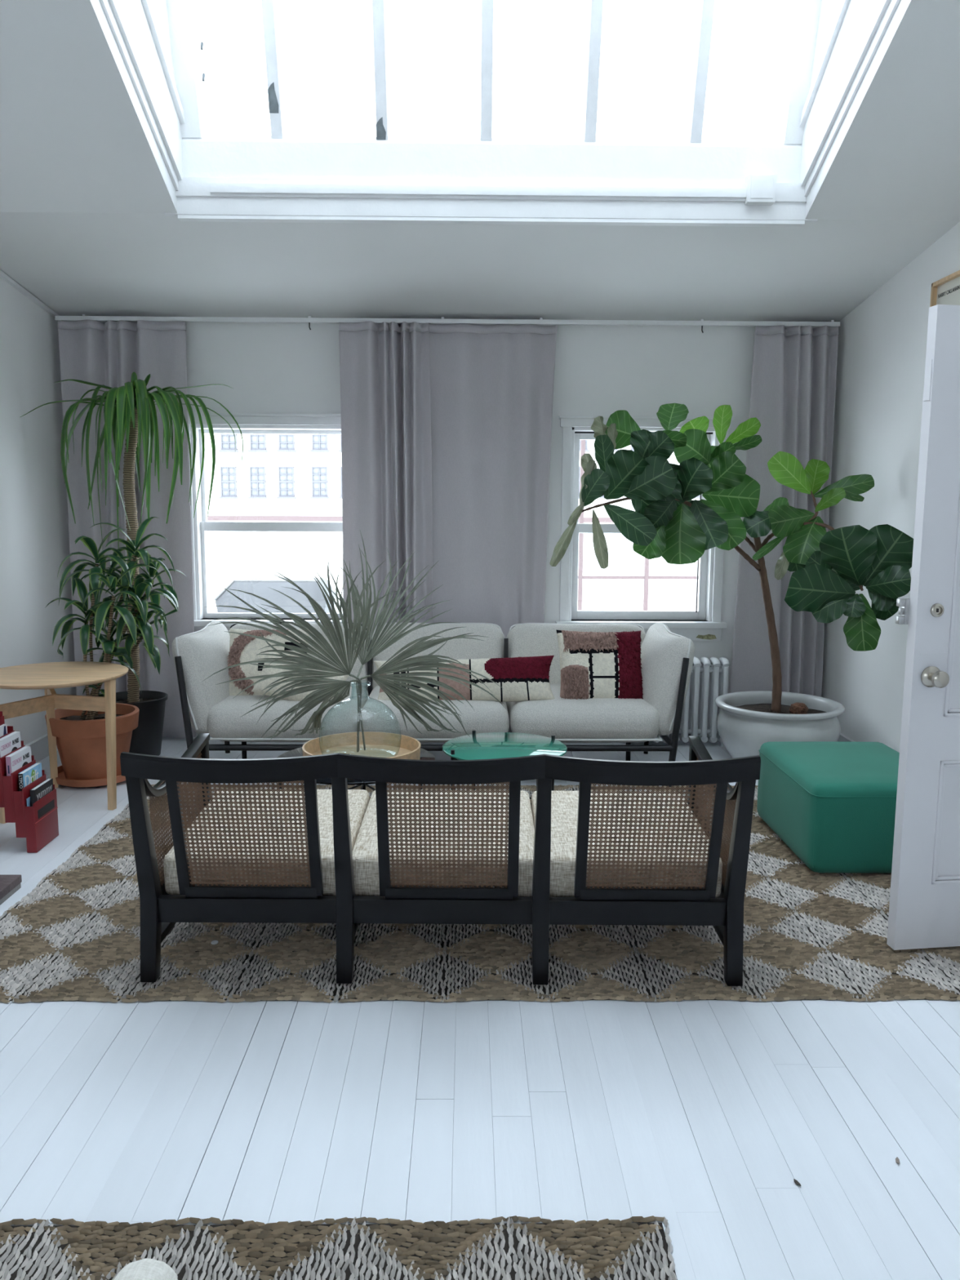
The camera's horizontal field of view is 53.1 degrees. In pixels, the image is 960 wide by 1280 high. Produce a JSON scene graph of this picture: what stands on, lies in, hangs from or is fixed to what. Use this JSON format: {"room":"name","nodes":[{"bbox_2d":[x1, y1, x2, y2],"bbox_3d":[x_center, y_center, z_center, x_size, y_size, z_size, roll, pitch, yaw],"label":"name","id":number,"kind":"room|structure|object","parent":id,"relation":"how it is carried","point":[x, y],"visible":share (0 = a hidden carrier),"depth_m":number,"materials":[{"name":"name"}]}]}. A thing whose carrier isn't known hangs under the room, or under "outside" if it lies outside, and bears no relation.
{"room":"living room","nodes":[
{"label":"living room","id":0,"kind":"room"},
{"bbox_2d":[0,277,75,745],"bbox_3d":[-2.578,-0.896,1.560,0.200,4.322,8.600,0,8,-1],"label":"wall","id":1,"kind":"structure","parent":0,"point":[34,538],"depth_m":5.40,"materials":[{"name":"paint"}]},
{"bbox_2d":[0,270,59,317],"bbox_3d":[-2.509,-1.917,5.037,0.024,0.202,1.436,0,8,-1],"label":"trim","id":2,"kind":"structure","parent":1,"relation":"attached to","point":[2,275],"depth_m":5.32,"materials":[{"name":"paint"}]},
{"bbox_2d":[25,733,57,763],"bbox_3d":[-2.517,0.700,4.986,0.024,0.125,2.250,0,8,-1],"label":"baseboard","id":3,"kind":"structure","parent":1,"relation":"attached to","point":[39,747],"depth_m":5.50,"materials":[{"name":"paint"}]},
{"bbox_2d":[44,702,139,779],"bbox_3d":[-2.053,0.550,5.117,0.464,0.346,0.464,0,8,-1],"label":"pot","id":4,"kind":"object","parent":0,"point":[80,735],"depth_m":4.97,"materials":[{"name":"ceramic"}]},
{"bbox_2d":[115,690,168,755],"bbox_3d":[-2.014,0.503,5.596,0.388,0.354,0.388,0,8,-1],"label":"pot","id":5,"kind":"object","parent":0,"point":[146,739],"depth_m":5.51,"materials":[{"name":"black plastic"}]},
{"bbox_2d":[60,320,816,693],"bbox_3d":[-0.188,-0.697,6.070,5.100,2.722,0.220,0,8,-1],"label":"wall","id":6,"kind":"structure","parent":0,"point":[269,367],"depth_m":5.84,"materials":[{"name":"paint"}]},
{"bbox_2d":[187,413,342,631],"bbox_3d":[-1.288,-0.700,6.010,1.119,1.381,0.270,0,8,-1],"label":"window","id":7,"kind":"structure","parent":6,"relation":"in","point":[248,423],"depth_m":5.98,"materials":[{"name":"paint"}]},
{"bbox_2d":[54,314,839,333],"bbox_3d":[-0.180,-1.878,5.738,4.640,0.080,0.115,0,8,-1],"label":"rail","id":8,"kind":"object","parent":6,"relation":"attached to","point":[309,319],"visible":1,"depth_m":5.68,"materials":[{"name":"metal"}]},
{"bbox_2d":[57,320,196,737],"bbox_3d":[-2.116,-0.635,5.831,0.753,2.504,0.112,0,8,-1],"label":"curtain","id":9,"kind":"object","parent":8,"relation":"hanging from","point":[107,353],"visible":0.59,"depth_m":5.78,"materials":[{"name":"fabric"}]},
{"bbox_2d":[338,320,433,730],"bbox_3d":[-0.557,-0.627,5.832,0.558,2.504,0.112,0,8,-1],"label":"curtain","id":10,"kind":"object","parent":8,"relation":"hanging from","point":[385,384],"visible":0.66,"depth_m":5.76,"materials":[{"name":"fabric"}]},
{"bbox_2d":[428,324,557,732],"bbox_3d":[0.063,-0.630,5.877,0.781,2.504,0.058,0,8,-1],"label":"curtain","id":11,"kind":"object","parent":8,"relation":"hanging from","point":[492,385],"visible":0.75,"depth_m":5.82,"materials":[{"name":"fabric"}]},
{"bbox_2d":[729,324,839,697],"bbox_3d":[1.849,-0.622,5.884,0.589,2.504,0.112,0,8,-1],"label":"curtain","id":12,"kind":"object","parent":8,"relation":"hanging from","point":[793,393],"visible":0.59,"depth_m":5.82,"materials":[{"name":"fabric"}]},
{"bbox_2d":[555,415,733,640],"bbox_3d":[1.009,-0.693,6.040,1.064,1.381,0.270,0,8,-1],"label":"window","id":13,"kind":"structure","parent":6,"relation":"in","point":[575,428],"depth_m":6.01,"materials":[{"name":"paint"}]},
{"bbox_2d":[577,440,698,610],"bbox_3d":[1.778,-1.200,9.448,2.200,2.156,0.040,0,8,-1],"label":"window frame","id":14,"kind":"structure","parent":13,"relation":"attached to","point":[580,576],"depth_m":9.51,"materials":[{"name":"grey"}]},
{"bbox_2d":[0,736,959,1279],"bbox_3d":[-0.139,1.243,1.886,5.300,0.080,9.200,0,8,-1],"label":"floor","id":15,"kind":"structure","parent":0,"point":[702,1116],"depth_m":2.32,"materials":[{"name":"grey wood"}]},
{"bbox_2d":[0,875,22,905],"bbox_3d":[-2.124,1.007,3.043,0.760,0.052,1.272,0,8,-1],"label":"hearth","id":16,"kind":"object","parent":15,"relation":"on","point":[9,884],"visible":1,"depth_m":3.60,"materials":[{"name":"grey stone"}]},
{"bbox_2d":[0,711,58,853],"bbox_3d":[-2.032,0.492,4.095,0.342,0.786,0.220,0,8,-1],"label":"magazine rack","id":17,"kind":"object","parent":15,"relation":"on","point":[37,823],"visible":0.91,"depth_m":4.04,"materials":[{"name":"red metal"}]},
{"bbox_2d":[0,724,7,737],"bbox_3d":[-2.042,0.493,4.076,0.013,0.245,0.158,0,8,-1],"label":"magazine","id":18,"kind":"object","parent":17,"relation":"in","point":[3,728],"visible":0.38,"depth_m":4.11,"materials":[{"name":"white paper"}]},
{"bbox_2d":[0,731,21,757],"bbox_3d":[-2.005,0.543,4.097,0.022,0.272,0.187,0,8,-1],"label":"magazine","id":19,"kind":"object","parent":17,"relation":"in","point":[11,742],"visible":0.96,"depth_m":4.08,"materials":[{"name":"white paper"}]},
{"bbox_2d":[5,746,31,776],"bbox_3d":[-1.964,0.608,4.107,0.022,0.272,0.187,0,8,-1],"label":"magazine","id":20,"kind":"object","parent":17,"relation":"in","point":[20,757],"visible":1,"depth_m":4.07,"materials":[{"name":"white paper"}]},
{"bbox_2d":[26,796,31,806],"bbox_3d":[-1.898,0.764,4.120,0.004,0.222,0.168,0,8,-1],"label":"booklet","id":21,"kind":"object","parent":17,"relation":"in","point":[28,804],"visible":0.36,"depth_m":4.04,"materials":[{"name":"blue paper"}]},
{"bbox_2d":[17,762,42,791],"bbox_3d":[-1.922,0.677,4.122,0.021,0.262,0.179,0,8,-1],"label":"magazine","id":22,"kind":"object","parent":17,"relation":"in","point":[33,772],"visible":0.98,"depth_m":4.08,"materials":[{"name":"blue paper"}]},
{"bbox_2d":[30,777,53,806],"bbox_3d":[-1.881,0.744,4.141,0.021,0.255,0.178,0,8,-1],"label":"magazine","id":23,"kind":"object","parent":17,"relation":"in","point":[44,788],"visible":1,"depth_m":4.11,"materials":[{"name":"black paper"}]},
{"bbox_2d":[0,661,128,823],"bbox_3d":[-2.049,0.481,4.654,0.680,0.655,0.680,0,8,-1],"label":"side table","id":24,"kind":"object","parent":15,"relation":"on","point":[50,676],"visible":0.96,"depth_m":4.57,"materials":[{"name":"brown wood"}]},
{"bbox_2d":[44,516,186,787],"bbox_3d":[-1.923,0.058,5.005,0.710,1.383,0.644,0,8,-1],"label":"dracaena","id":25,"kind":"object","parent":15,"relation":"on","point":[80,735],"visible":0.85,"depth_m":4.96,"materials":[{"name":"plant"}]},
{"bbox_2d":[20,372,243,755],"bbox_3d":[-1.847,-0.385,5.373,1.080,2.176,0.641,0,8,-1],"label":"dracaena","id":26,"kind":"object","parent":15,"relation":"on","point":[131,408],"visible":0.9,"depth_m":5.26,"materials":[{"name":"green plant"}]},
{"bbox_2d":[113,1258,177,1279],"bbox_3d":[-0.418,1.069,1.051,0.100,0.564,0.448,0,8,-1],"label":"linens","id":27,"kind":"object","parent":15,"relation":"on","point":[144,1268],"visible":1,"depth_m":1.19,"materials":[{"name":"white fabric"}]},
{"bbox_2d":[0,1215,677,1279],"bbox_3d":[-0.567,1.226,1.651,1.924,0.013,0.686,0,8,-1],"label":"rug","id":28,"kind":"object","parent":15,"relation":"on","point":[606,1249],"visible":0.99,"depth_m":1.89,"materials":[{"name":"brown fabric"}]},
{"bbox_2d":[171,621,694,786],"bbox_3d":[-0.242,0.328,5.342,2.763,0.790,0.839,0,8,-1],"label":"sofa","id":29,"kind":"object","parent":15,"relation":"on","point":[667,657],"visible":0.65,"depth_m":4.98,"materials":[{"name":"white fabric"}]},
{"bbox_2d":[171,621,230,733],"bbox_3d":[-1.481,0.194,5.293,0.285,0.526,0.730,0,8,-1],"label":"cushion","id":30,"kind":"object","parent":29,"relation":"on","point":[202,653],"depth_m":4.97,"materials":[{"name":"fabric"}]},
{"bbox_2d":[227,628,309,695],"bbox_3d":[-1.158,0.139,5.232,0.467,0.400,0.264,0,8,-1],"label":"throw pillow","id":31,"kind":"object","parent":29,"relation":"on","point":[242,648],"visible":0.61,"depth_m":5.17,"materials":[{"name":"beige fabric"}]},
{"bbox_2d":[207,684,368,742],"bbox_3d":[-1.032,0.390,5.295,0.784,0.240,0.750,0,8,-1],"label":"seat cushion","id":32,"kind":"object","parent":29,"relation":"on","point":[224,722],"depth_m":4.94,"materials":[{"name":"fabric"}]},
{"bbox_2d":[228,622,368,688],"bbox_3d":[-1.065,0.105,5.618,0.826,0.405,0.210,0,8,-1],"label":"cushion","id":33,"kind":"object","parent":29,"relation":"on","point":[365,670],"depth_m":5.56,"materials":[{"name":"fabric"}]},
{"bbox_2d":[251,649,348,701],"bbox_3d":[-0.948,0.227,5.087,0.502,0.337,0.186,0,8,-1],"label":"throw pillow","id":34,"kind":"object","parent":29,"relation":"on","point":[260,686],"visible":0.37,"depth_m":5.02,"materials":[{"name":"beige fabric"}]},
{"bbox_2d":[360,685,509,742],"bbox_3d":[-0.242,0.393,5.306,0.784,0.240,0.750,0,8,-1],"label":"seat cushion","id":35,"kind":"object","parent":29,"relation":"on","point":[486,716],"depth_m":4.95,"materials":[{"name":"fabric"}]},
{"bbox_2d":[372,622,503,688],"bbox_3d":[-0.245,0.108,5.629,0.766,0.405,0.210,0,8,-1],"label":"cushion","id":36,"kind":"object","parent":29,"relation":"on","point":[492,646],"depth_m":5.57,"materials":[{"name":"fabric"}]},
{"bbox_2d":[373,655,555,702],"bbox_3d":[-0.082,0.218,5.128,0.978,0.271,0.187,0,8,-1],"label":"throw pillow","id":37,"kind":"object","parent":29,"relation":"on","point":[521,678],"visible":0.69,"depth_m":5.07,"materials":[{"name":"beige fabric"}]},
{"bbox_2d":[507,623,645,684],"bbox_3d":[0.570,0.111,5.640,0.816,0.405,0.210,0,8,-1],"label":"cushion","id":38,"kind":"object","parent":29,"relation":"on","point":[524,640],"depth_m":5.58,"materials":[{"name":"fabric"}]},
{"bbox_2d":[506,684,659,742],"bbox_3d":[0.548,0.396,5.316,0.784,0.240,0.750,0,8,-1],"label":"seat cushion","id":39,"kind":"object","parent":29,"relation":"on","point":[591,720],"depth_m":4.96,"materials":[{"name":"fabric"}]},
{"bbox_2d":[555,629,643,699],"bbox_3d":[0.654,0.152,5.195,0.480,0.402,0.280,0,8,-1],"label":"throw pillow","id":40,"kind":"object","parent":29,"relation":"on","point":[593,664],"visible":0.91,"depth_m":5.13,"materials":[{"name":"beige fabric"}]},
{"bbox_2d":[640,622,694,735],"bbox_3d":[0.998,0.203,5.326,0.285,0.526,0.730,0,8,-1],"label":"cushion","id":41,"kind":"object","parent":29,"relation":"on","point":[664,653],"depth_m":5.00,"materials":[{"name":"fabric"}]},
{"bbox_2d":[0,784,959,1003],"bbox_3d":[0.189,0.913,3.942,3.772,0.016,2.218,0,8,-1],"label":"rug","id":42,"kind":"object","parent":15,"relation":"on","point":[809,935],"depth_m":3.14,"materials":[{"name":"brown carpet"}]},
{"bbox_2d":[277,746,435,791],"bbox_3d":[-0.560,0.684,4.317,0.720,0.336,0.720,0,8,-1],"label":"coffee table","id":43,"kind":"object","parent":42,"relation":"on","point":[424,754],"visible":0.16,"depth_m":4.35,"materials":[{"name":"clear glass"}]},
{"bbox_2d":[302,731,420,759],"bbox_3d":[-0.527,0.502,4.293,0.524,0.066,0.524,0,8,-1],"label":"wooden tray","id":44,"kind":"object","parent":43,"relation":"on","point":[378,744],"visible":0.56,"depth_m":4.45,"materials":[{"name":"wood"}]},
{"bbox_2d":[319,680,400,755],"bbox_3d":[-0.533,0.353,4.272,0.364,0.342,0.364,0,8,-1],"label":"vase","id":45,"kind":"object","parent":44,"relation":"on","point":[364,680],"visible":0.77,"depth_m":4.26,"materials":[{"name":"clear glass"}]},
{"bbox_2d":[240,675,359,751],"bbox_3d":[-0.809,0.316,4.296,0.517,0.352,0.311,-2,8,-16],"label":"frond","id":46,"kind":"object","parent":45,"relation":"in","point":[323,694],"visible":1,"depth_m":4.22,"materials":[{"name":"green plant"}]},
{"bbox_2d":[203,559,406,728],"bbox_3d":[-0.747,0.080,4.081,0.903,0.879,0.400,2,8,9],"label":"frond","id":47,"kind":"object","parent":45,"relation":"in","point":[304,662],"visible":1,"depth_m":4.12,"materials":[{"name":"green plant"}]},
{"bbox_2d":[311,530,454,750],"bbox_3d":[-0.419,-0.007,4.356,0.661,0.980,0.291,0,8,-1],"label":"frond","id":48,"kind":"object","parent":45,"relation":"in","point":[382,619],"visible":0.87,"depth_m":4.32,"materials":[{"name":"green plant"}]},
{"bbox_2d":[358,626,506,751],"bbox_3d":[-0.197,0.212,4.263,0.588,0.573,0.388,5,9,31],"label":"frond","id":49,"kind":"object","parent":45,"relation":"in","point":[429,661],"visible":1,"depth_m":4.23,"materials":[{"name":"green plant"}]},
{"bbox_2d":[120,733,760,986],"bbox_3d":[-0.115,0.646,3.162,1.854,0.731,0.798,0,8,-1],"label":"sofa","id":50,"kind":"object","parent":42,"relation":"on","point":[160,910],"visible":0.92,"depth_m":2.88,"materials":[{"name":"black paint"}]},
{"bbox_2d":[163,788,369,895],"bbox_3d":[-0.700,0.679,3.304,0.582,0.169,0.662,0,8,-1],"label":"seat cushion","id":51,"kind":"object","parent":50,"relation":"on","point":[358,799],"visible":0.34,"depth_m":3.11,"materials":[{"name":"beige fabric"}]},
{"bbox_2d":[351,789,534,897],"bbox_3d":[-0.112,0.682,3.303,0.601,0.169,0.662,0,8,-1],"label":"seat cushion","id":52,"kind":"object","parent":50,"relation":"on","point":[365,851],"visible":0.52,"depth_m":3.07,"materials":[{"name":"beige fabric"}]},
{"bbox_2d":[531,791,722,897],"bbox_3d":[0.474,0.685,3.302,0.576,0.169,0.662,0,8,-1],"label":"seat cushion","id":53,"kind":"object","parent":50,"relation":"on","point":[564,804],"visible":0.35,"depth_m":3.10,"materials":[{"name":"beige fabric"}]},
{"bbox_2d":[442,730,567,804],"bbox_3d":[0.108,0.656,4.270,0.550,0.410,0.550,0,8,-1],"label":"coffee table","id":54,"kind":"object","parent":42,"relation":"on","point":[490,745],"visible":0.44,"depth_m":4.25,"materials":[{"name":"green glass"}]},
{"bbox_2d":[756,741,899,873],"bbox_3d":[1.593,0.699,4.140,0.602,0.386,0.762,0,8,-1],"label":"pouf","id":55,"kind":"object","parent":42,"relation":"on","point":[833,803],"visible":0.73,"depth_m":3.83,"materials":[{"name":"fabric"}]},
{"bbox_2d":[635,657,729,747],"bbox_3d":[1.202,0.376,5.923,0.647,0.549,0.147,0,8,-1],"label":"radiator","id":56,"kind":"object","parent":15,"relation":"on","point":[708,679],"visible":0.41,"depth_m":5.88,"materials":[{"name":"white metal"}]},
{"bbox_2d":[550,403,913,758],"bbox_3d":[1.373,-0.281,5.301,1.808,2.022,0.989,3,8,17],"label":"fiddle leaf fig","id":57,"kind":"object","parent":15,"relation":"on","point":[828,567],"visible":0.98,"depth_m":5.12,"materials":[{"name":"green plant"}]},
{"bbox_2d":[793,1178,800,1186],"bbox_3d":[0.688,1.176,2.083,0.008,0.003,0.024,-3,8,-22],"label":"scrap","id":58,"kind":"object","parent":15,"relation":"on","point":[796,1181],"visible":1,"depth_m":2.08,"materials":[{"name":"grey"}]},
{"bbox_2d":[895,1157,899,1164],"bbox_3d":[0.936,1.167,2.155,0.008,0.003,0.024,3,8,18],"label":"scrap","id":59,"kind":"object","parent":15,"relation":"on","point":[897,1160],"visible":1,"depth_m":2.16,"materials":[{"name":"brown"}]},
{"bbox_2d":[0,0,959,321],"bbox_3d":[-0.121,-2.223,1.408,5.100,1.826,9.000,0,8,-1],"label":"ceiling","id":60,"kind":"structure","parent":0,"point":[85,195],"depth_m":4.62,"materials":[{"name":"paint"}]},
{"bbox_2d":[90,0,910,226],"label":"window","id":61,"kind":"structure","parent":60,"relation":"attached to","point":[152,43],"depth_m":4.30,"materials":[{"name":"paint"}]},
{"bbox_2d":[209,182,746,198],"bbox_3d":[-0.001,-2.016,4.317,2.412,0.040,0.030,0,8,-1],"label":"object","id":62,"kind":"object","parent":61,"relation":"attached to","point":[215,188],"visible":1,"depth_m":4.30,"materials":[{"name":"paint"}]},
{"bbox_2d":[744,173,776,205],"bbox_3d":[1.260,-2.024,4.320,0.124,0.120,0.054,0,8,-1],"label":"junction box","id":63,"kind":"object","parent":61,"relation":"attached to","point":[761,188],"visible":1,"depth_m":4.29,"materials":[{"name":"paint"}]},
{"bbox_2d":[715,690,844,758],"bbox_3d":[1.691,0.533,5.466,0.700,0.368,0.700,0,8,-1],"label":"pot","id":64,"kind":"object","parent":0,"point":[747,720],"depth_m":5.27,"materials":[{"name":"grey ceramic"}]},
{"bbox_2d":[822,222,959,752],"bbox_3d":[2.322,-0.879,1.625,0.200,4.322,8.600,0,8,-1],"label":"wall","id":65,"kind":"structure","parent":0,"point":[882,349],"depth_m":5.20,"materials":[{"name":"paint"}]},
{"bbox_2d":[837,733,855,742],"bbox_3d":[2.161,0.747,4.825,0.024,0.125,2.700,0,8,-1],"label":"baseboard","id":66,"kind":"structure","parent":65,"relation":"attached to","point":[842,737],"depth_m":5.66,"materials":[{"name":"paint"}]},
{"bbox_2d":[886,304,959,950],"bbox_3d":[1.751,0.002,3.055,0.851,2.035,0.135,-1,8,-6],"label":"door","id":67,"kind":"structure","parent":65,"relation":"in","point":[924,906],"depth_m":3.04,"materials":[{"name":"paint"}]},
{"bbox_2d":[929,270,959,306],"bbox_3d":[2.170,-1.179,4.289,0.033,0.950,0.720,0,8,-1],"label":"framed poster","id":68,"kind":"object","parent":65,"relation":"attached to","point":[945,291],"visible":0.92,"depth_m":4.46,"materials":[{"name":"brown wood"}]},
{"label":"outside","id":69,"kind":"structure","parent":0,"visible":0},
{"bbox_2d":[204,433,699,517],"bbox_3d":[-0.663,-2.048,50.338,52.000,21.200,7.700,0,8,-1],"label":"apartment building","id":70,"kind":"structure","parent":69,"point":[282,474],"depth_m":45.72,"materials":[{"name":"grey"}]},
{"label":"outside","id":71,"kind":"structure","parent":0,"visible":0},
{"bbox_2d":[205,515,699,600],"bbox_3d":[-0.281,-0.077,21.136,24.200,5.276,6.100,0,8,-1],"label":"building","id":72,"kind":"structure","parent":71,"point":[231,556],"depth_m":17.92,"materials":[{"name":"grey"}]},
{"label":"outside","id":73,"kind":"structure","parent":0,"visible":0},
{"bbox_2d":[208,600,342,613],"bbox_3d":[-0.123,0.051,9.218,12.000,0.280,5.750,0,8,-1],"label":"terrace","id":74,"kind":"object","parent":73,"point":[211,603],"visible":0.02,"depth_m":11.24,"materials":[{"name":"white"}]},
{"bbox_2d":[213,577,335,613],"bbox_3d":[-1.652,-0.211,7.872,0.896,0.580,0.606,0,8,-1],"label":"roof","id":75,"kind":"object","parent":74,"relation":"on","point":[259,586],"visible":0.47,"depth_m":7.65,"materials":[{"name":"grey fabric"}]},
{"bbox_2d":[577,578,698,610],"bbox_3d":[1.870,-0.397,9.864,2.800,0.451,0.197,0,8,-1],"label":"parapet","id":76,"kind":"object","parent":74,"relation":"on","point":[597,594],"visible":0.33,"depth_m":9.76,"materials":[{"name":"white"}]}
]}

